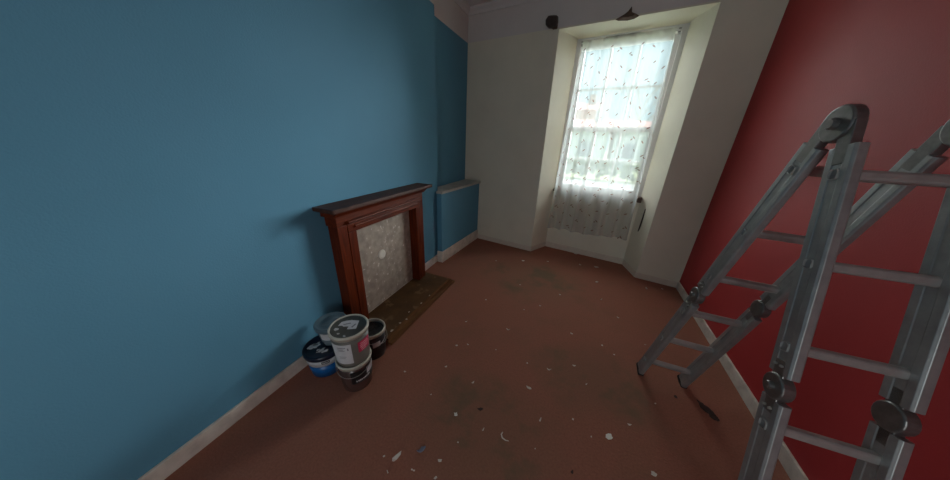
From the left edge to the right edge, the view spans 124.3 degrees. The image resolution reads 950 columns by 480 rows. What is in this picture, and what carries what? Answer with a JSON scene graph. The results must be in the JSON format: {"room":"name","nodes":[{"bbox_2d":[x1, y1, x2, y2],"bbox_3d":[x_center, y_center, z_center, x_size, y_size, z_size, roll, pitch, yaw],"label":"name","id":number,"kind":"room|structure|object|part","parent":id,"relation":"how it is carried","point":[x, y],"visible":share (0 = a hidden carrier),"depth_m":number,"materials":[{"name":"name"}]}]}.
{"room":"living room","nodes":[
{"label":"living room","id":0,"kind":"room"},
{"bbox_2d":[0,0,467,479],"bbox_3d":[-1.220,-0.689,1.577,0.499,3.120,5.600,11,23,21],"label":"wall","id":1,"kind":"structure","parent":0,"point":[165,254],"depth_m":1.10,"materials":[{"name":"blue paint"}]},
{"bbox_2d":[137,255,437,479],"bbox_3d":[-1.316,0.950,1.544,0.016,0.095,4.396,10,23,20],"label":"baseboard","id":2,"kind":"structure","parent":1,"relation":"attached to","point":[165,468],"depth_m":1.37,"materials":[{"name":"paint"}]},
{"bbox_2d":[453,0,469,15],"bbox_3d":[-0.267,-2.783,2.809,0.050,0.075,1.047,11,23,21],"label":"trim","id":3,"kind":"structure","parent":1,"relation":"attached to","point":[462,4],"depth_m":3.09,"materials":[{"name":"paint"}]},
{"bbox_2d":[165,238,790,479],"bbox_3d":[0.223,1.025,1.801,3.700,0.120,6.200,11,23,21],"label":"floor","id":4,"kind":"structure","parent":0,"point":[311,427],"depth_m":1.61,"materials":[{"name":"carpet"}]},
{"bbox_2d":[302,335,337,376],"bbox_3d":[-1.055,0.815,1.777,0.252,0.193,0.252,11,23,21],"label":"paint bucket","id":5,"kind":"object","parent":4,"relation":"on","point":[320,358],"visible":0.69,"depth_m":1.69,"materials":[{"name":"blue plastic"}]},
{"bbox_3d":[-1.052,0.741,1.748,0.252,0.034,0.252,11,23,21],"label":"lid","id":6,"kind":"part","parent":5,"relation":"part of","materials":[{"name":"blue"}]},
{"bbox_2d":[313,312,345,345],"bbox_3d":[-1.006,0.632,1.770,0.206,0.152,0.206,11,23,21],"label":"plastic tub","id":7,"kind":"object","parent":5,"relation":"on","point":[321,325],"visible":0.52,"depth_m":1.72,"materials":[{"name":"blue"}]},
{"bbox_3d":[-1.004,0.576,1.748,0.206,0.030,0.206,11,23,21],"label":"lid","id":8,"kind":"part","parent":7,"relation":"part of","materials":[{"name":"blue"}]},
{"bbox_2d":[335,348,371,391],"bbox_3d":[-0.791,0.852,1.669,0.218,0.224,0.218,11,23,21],"label":"paint bucket","id":9,"kind":"object","parent":4,"relation":"on","point":[356,378],"visible":0.59,"depth_m":1.60,"materials":[{"name":"black"}]},
{"bbox_2d":[327,314,369,366],"bbox_3d":[-0.782,0.636,1.586,0.228,0.238,0.228,11,23,21],"label":"paint bucket","id":10,"kind":"object","parent":9,"relation":"on","point":[348,335],"visible":1,"depth_m":1.52,"materials":[{"name":"grey plastic"}]},
{"bbox_3d":[-0.778,0.535,1.546,0.206,0.010,0.206,11,23,21],"label":"lid","id":11,"kind":"part","parent":10,"relation":"part of","materials":[{"name":"plastic"}]},
{"bbox_3d":[-0.693,0.826,1.651,0.011,0.052,0.071,4,22,4],"label":"label panel","id":12,"kind":"part","parent":9,"relation":"part of","materials":[{"name":"white paper"}]},
{"bbox_2d":[368,318,386,359],"bbox_3d":[-0.777,0.755,1.903,0.216,0.232,0.217,11,23,21],"label":"paint bucket","id":13,"kind":"object","parent":4,"relation":"on","point":[376,328],"visible":0.65,"depth_m":1.88,"materials":[{"name":"black plastic"}]},
{"bbox_2d":[392,451,400,460],"bbox_3d":[-0.407,1.117,1.300,0.054,0.030,0.022,-16,28,-38],"label":"flake","id":14,"kind":"object","parent":4,"relation":"on","point":[396,456],"visible":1,"depth_m":1.30,"materials":[{"name":"beige paint"}]},
{"bbox_2d":[369,272,454,344],"bbox_3d":[-0.653,0.607,2.540,0.442,0.043,1.083,11,23,21],"label":"hearth","id":15,"kind":"object","parent":4,"relation":"on","point":[394,310],"visible":0.77,"depth_m":2.46,"materials":[{"name":"brown stone"}]},
{"bbox_2d":[312,183,431,318],"bbox_3d":[-0.777,0.094,2.329,0.190,1.062,1.205,10,23,20],"label":"mantelpiece","id":16,"kind":"object","parent":15,"relation":"on","point":[342,218],"visible":0.91,"depth_m":1.97,"materials":[{"name":"brown wood"}]},
{"bbox_3d":[-0.993,0.320,1.947,0.090,0.910,0.082,10,23,20],"label":"leg","id":17,"kind":"part","parent":16,"relation":"part of","materials":[{"name":"brown wood"}]},
{"bbox_2d":[312,183,431,214],"bbox_3d":[-0.758,-0.385,2.138,0.190,0.030,1.205,10,23,20],"label":"shelf","id":18,"kind":"object","parent":16,"relation":"attached to","point":[347,205],"depth_m":1.91,"materials":[{"name":"brown wood"}]},
{"bbox_3d":[-0.776,-0.351,2.159,0.155,0.048,1.105,10,23,20],"label":"cornice moulding","id":19,"kind":"part","parent":16,"relation":"part of","materials":[{"name":"brown wood"}]},
{"bbox_2d":[356,211,412,311],"bbox_3d":[-0.849,0.162,2.402,0.027,0.875,0.878,10,23,20],"label":"board","id":20,"kind":"object","parent":16,"relation":"attached to","point":[385,245],"visible":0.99,"depth_m":2.39,"materials":[{"name":"beige plastic"}]},
{"bbox_2d":[378,249,385,258],"bbox_3d":[-0.861,0.135,2.332,0.012,0.096,0.096,10,23,20],"label":"vent","id":21,"kind":"object","parent":20,"relation":"attached to","point":[381,252],"depth_m":2.32,"materials":[{"name":"beige plastic"}]},
{"bbox_3d":[-0.622,-0.006,2.801,0.090,0.910,0.055,10,23,20],"label":"leg","id":22,"kind":"part","parent":16,"relation":"part of","materials":[{"name":"brown wood"}]},
{"bbox_2d":[416,446,425,452],"bbox_3d":[-0.286,1.112,1.336,0.023,0.020,0.051,19,27,36],"label":"plastic sliver","id":23,"kind":"object","parent":4,"relation":"on","point":[422,448],"visible":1,"depth_m":1.34,"materials":[{"name":"blue"}]},
{"bbox_2d":[436,179,480,262],"bbox_3d":[-0.266,-0.332,3.698,0.292,0.957,1.111,11,23,21],"label":"ledge","id":24,"kind":"object","parent":4,"relation":"on","point":[457,202],"visible":0.94,"depth_m":3.52,"materials":[{"name":"blue paint"}]},
{"bbox_3d":[-0.229,0.057,3.811,0.080,0.155,1.078,12,24,24],"label":"skirting","id":25,"kind":"part","parent":24,"relation":"part of","materials":[{"name":"paint"}]},
{"bbox_2d":[436,179,480,193],"bbox_3d":[-0.248,-0.761,3.526,0.292,0.032,1.111,11,23,21],"label":"shelf","id":26,"kind":"object","parent":24,"relation":"attached to","point":[460,185],"depth_m":3.45,"materials":[{"name":"grey paint"}]},
{"bbox_2d":[606,433,612,439],"bbox_3d":[0.763,1.120,1.433,0.046,0.008,0.031,-1,22,-9],"label":"chip","id":27,"kind":"object","parent":4,"relation":"on","point":[608,436],"visible":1,"depth_m":1.43,"materials":[{"name":"white paint"}]},
{"bbox_2d":[696,399,719,420],"bbox_3d":[1.481,1.083,1.601,0.050,0.012,0.144,-3,22,-13],"label":"scrap","id":28,"kind":"object","parent":4,"relation":"on","point":[705,408],"visible":1,"depth_m":1.59,"materials":[{"name":"brown"}]},
{"bbox_2d":[636,104,949,479],"bbox_3d":[1.235,0.400,1.041,0.343,1.710,1.160,9,23,16],"label":"ladder","id":29,"kind":"object","parent":4,"relation":"on","point":[922,344],"visible":1,"depth_m":0.79,"materials":[{"name":"metal"}]},
{"bbox_3d":[0.993,0.487,0.847,0.012,0.026,0.026,10,23,19],"label":"release knob","id":30,"kind":"part","parent":29,"relation":"part of","materials":[{"name":"metal"}]},
{"bbox_3d":[1.125,-0.366,0.792,0.015,0.035,0.036,11,23,21],"label":"release knob","id":31,"kind":"part","parent":29,"relation":"part of","materials":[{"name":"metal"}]},
{"bbox_2d":[465,0,493,5],"bbox_3d":[0.342,-1.973,0.605,3.700,0.100,6.200,11,23,21],"label":"ceiling","id":32,"kind":"structure","parent":0,"point":[470,2],"depth_m":3.07,"materials":[{"name":"paint"}]},
{"bbox_2d":[465,0,788,281],"bbox_3d":[1.264,-1.295,3.343,3.056,3.120,0.763,12,24,23],"label":"wall","id":33,"kind":"structure","parent":0,"point":[520,69],"depth_m":2.99,"materials":[{"name":"beige paint"}]},
{"bbox_2d":[469,0,536,15],"bbox_3d":[1.207,-2.617,2.541,3.041,0.075,0.050,14,25,28],"label":"trim","id":34,"kind":"structure","parent":33,"relation":"attached to","point":[496,4],"depth_m":3.06,"materials":[{"name":"paint"}]},
{"bbox_2d":[546,15,557,29],"bbox_3d":[0.859,-2.446,2.817,0.140,0.126,0.066,14,25,28],"label":"bracket","id":35,"kind":"object","parent":33,"relation":"attached to","point":[551,20],"visible":1,"depth_m":2.79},
{"bbox_2d":[478,234,677,287],"bbox_3d":[1.319,0.178,3.756,2.752,0.085,0.356,14,25,28],"label":"baseboard","id":36,"kind":"structure","parent":33,"relation":"attached to","point":[618,260],"depth_m":3.73,"materials":[{"name":"beige paint"}]},
{"bbox_2d":[553,23,689,202],"bbox_3d":[1.708,-1.485,3.173,1.114,1.851,0.285,15,25,28],"label":"window","id":37,"kind":"structure","parent":33,"relation":"in","point":[679,39],"depth_m":3.17,"materials":[{"name":"white paint"},{"name":"glass"}]},
{"bbox_3d":[1.653,-0.636,3.485,1.102,0.030,0.150,15,25,28],"label":"sill","id":38,"kind":"part","parent":37,"relation":"part of","materials":[{"name":"white wood"}]},
{"bbox_3d":[1.703,-1.068,3.373,1.002,0.800,0.040,15,25,28],"label":"sash","id":39,"kind":"part","parent":37,"relation":"part of","materials":[{"name":"white paint"}]},
{"bbox_2d":[547,27,675,238],"bbox_3d":[1.615,-1.174,3.183,1.051,2.360,0.130,15,25,29],"label":"curtain","id":40,"kind":"object","parent":37,"relation":"hanging from","point":[661,35],"visible":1,"depth_m":2.85,"materials":[{"name":"white fabric"}]},
{"bbox_3d":[1.758,-1.864,3.096,1.002,0.967,0.040,15,25,28],"label":"sash","id":41,"kind":"part","parent":37,"relation":"part of","materials":[{"name":"white paint"}]},
{"bbox_3d":[1.714,-2.277,2.822,0.982,0.053,0.057,15,25,28],"label":"curtain rail","id":42,"kind":"part","parent":37,"relation":"part of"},
{"bbox_2d":[616,7,638,20],"bbox_3d":[1.515,-2.248,2.487,0.209,0.108,0.041,14,25,28],"label":"bracket","id":43,"kind":"object","parent":33,"relation":"attached to","point":[629,15],"visible":1,"depth_m":2.48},
{"bbox_2d":[638,209,645,230],"bbox_3d":[2.079,-0.243,3.130,0.009,0.295,0.024,4,22,5],"label":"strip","id":44,"kind":"object","parent":33,"relation":"attached to","point":[645,209],"visible":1,"depth_m":3.12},
{"bbox_2d":[679,0,949,479],"bbox_3d":[1.778,-0.190,0.626,0.243,3.120,6.000,11,23,21],"label":"wall","id":45,"kind":"structure","parent":0,"point":[891,58],"depth_m":1.26,"materials":[{"name":"red paint"}]},
{"bbox_2d":[676,281,808,479],"bbox_3d":[1.415,1.351,0.819,0.015,0.090,5.038,11,23,21],"label":"baseboard","id":46,"kind":"structure","parent":45,"relation":"attached to","point":[789,463],"depth_m":1.68,"materials":[{"name":"paint"}]},
{"label":"outside","id":47,"kind":"structure","parent":0,"visible":0},
{"bbox_2d":[564,152,638,184],"bbox_3d":[18.539,-13.433,41.449,120.000,0.200,85.400,11,23,21],"label":"ground","id":48,"kind":"structure","parent":47,"point":[591,177],"depth_m":17.06,"materials":[{"name":"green plant"}]},
{"bbox_2d":[575,94,599,119],"bbox_3d":[14.867,-15.282,34.512,3.500,8.100,7.600,11,23,21],"label":"house","id":49,"kind":"structure","parent":48,"relation":"on","point":[591,107],"depth_m":31.21,"materials":[{"name":"beige brick"}]},
{"bbox_2d":[566,109,612,168],"bbox_3d":[8.308,-11.231,27.419,11.300,5.350,7.600,11,23,21],"label":"house","id":50,"kind":"structure","parent":48,"relation":"on","point":[576,140],"depth_m":23.43,"materials":[{"name":"tile"}]},
{"bbox_2d":[565,155,639,181],"bbox_3d":[7.707,-4.571,16.123,19.361,1.531,1.056,11,23,21],"label":"hedge","id":51,"kind":"object","parent":48,"relation":"on","point":[626,169],"visible":0.21,"depth_m":15.83,"materials":[{"name":"green plant"}]},
{"bbox_2d":[605,121,651,168],"bbox_3d":[18.359,-9.894,25.069,8.900,5.350,7.600,11,23,21],"label":"house","id":52,"kind":"structure","parent":48,"relation":"on","point":[626,153],"depth_m":23.50,"materials":[{"name":"tile"}]},
{"bbox_3d":[13.890,-7.781,23.853,0.900,2.000,0.090,11,23,21],"label":"door","id":53,"kind":"part","parent":52,"relation":"part of","materials":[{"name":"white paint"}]},
{"bbox_2d":[611,57,665,120],"bbox_3d":[21.244,-16.291,32.284,8.377,12.101,8.922,9,23,17],"label":"bare tree","id":54,"kind":"object","parent":48,"relation":"on","point":[639,95],"visible":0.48,"depth_m":31.36,"materials":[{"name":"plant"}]},
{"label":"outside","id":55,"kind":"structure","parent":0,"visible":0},
{"bbox_2d":[564,179,634,189],"bbox_3d":[5.434,-2.650,12.797,120.000,0.040,6.000,11,23,21],"label":"street","id":56,"kind":"structure","parent":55,"point":[600,184],"depth_m":14.13,"materials":[{"name":"white"}]}
]}

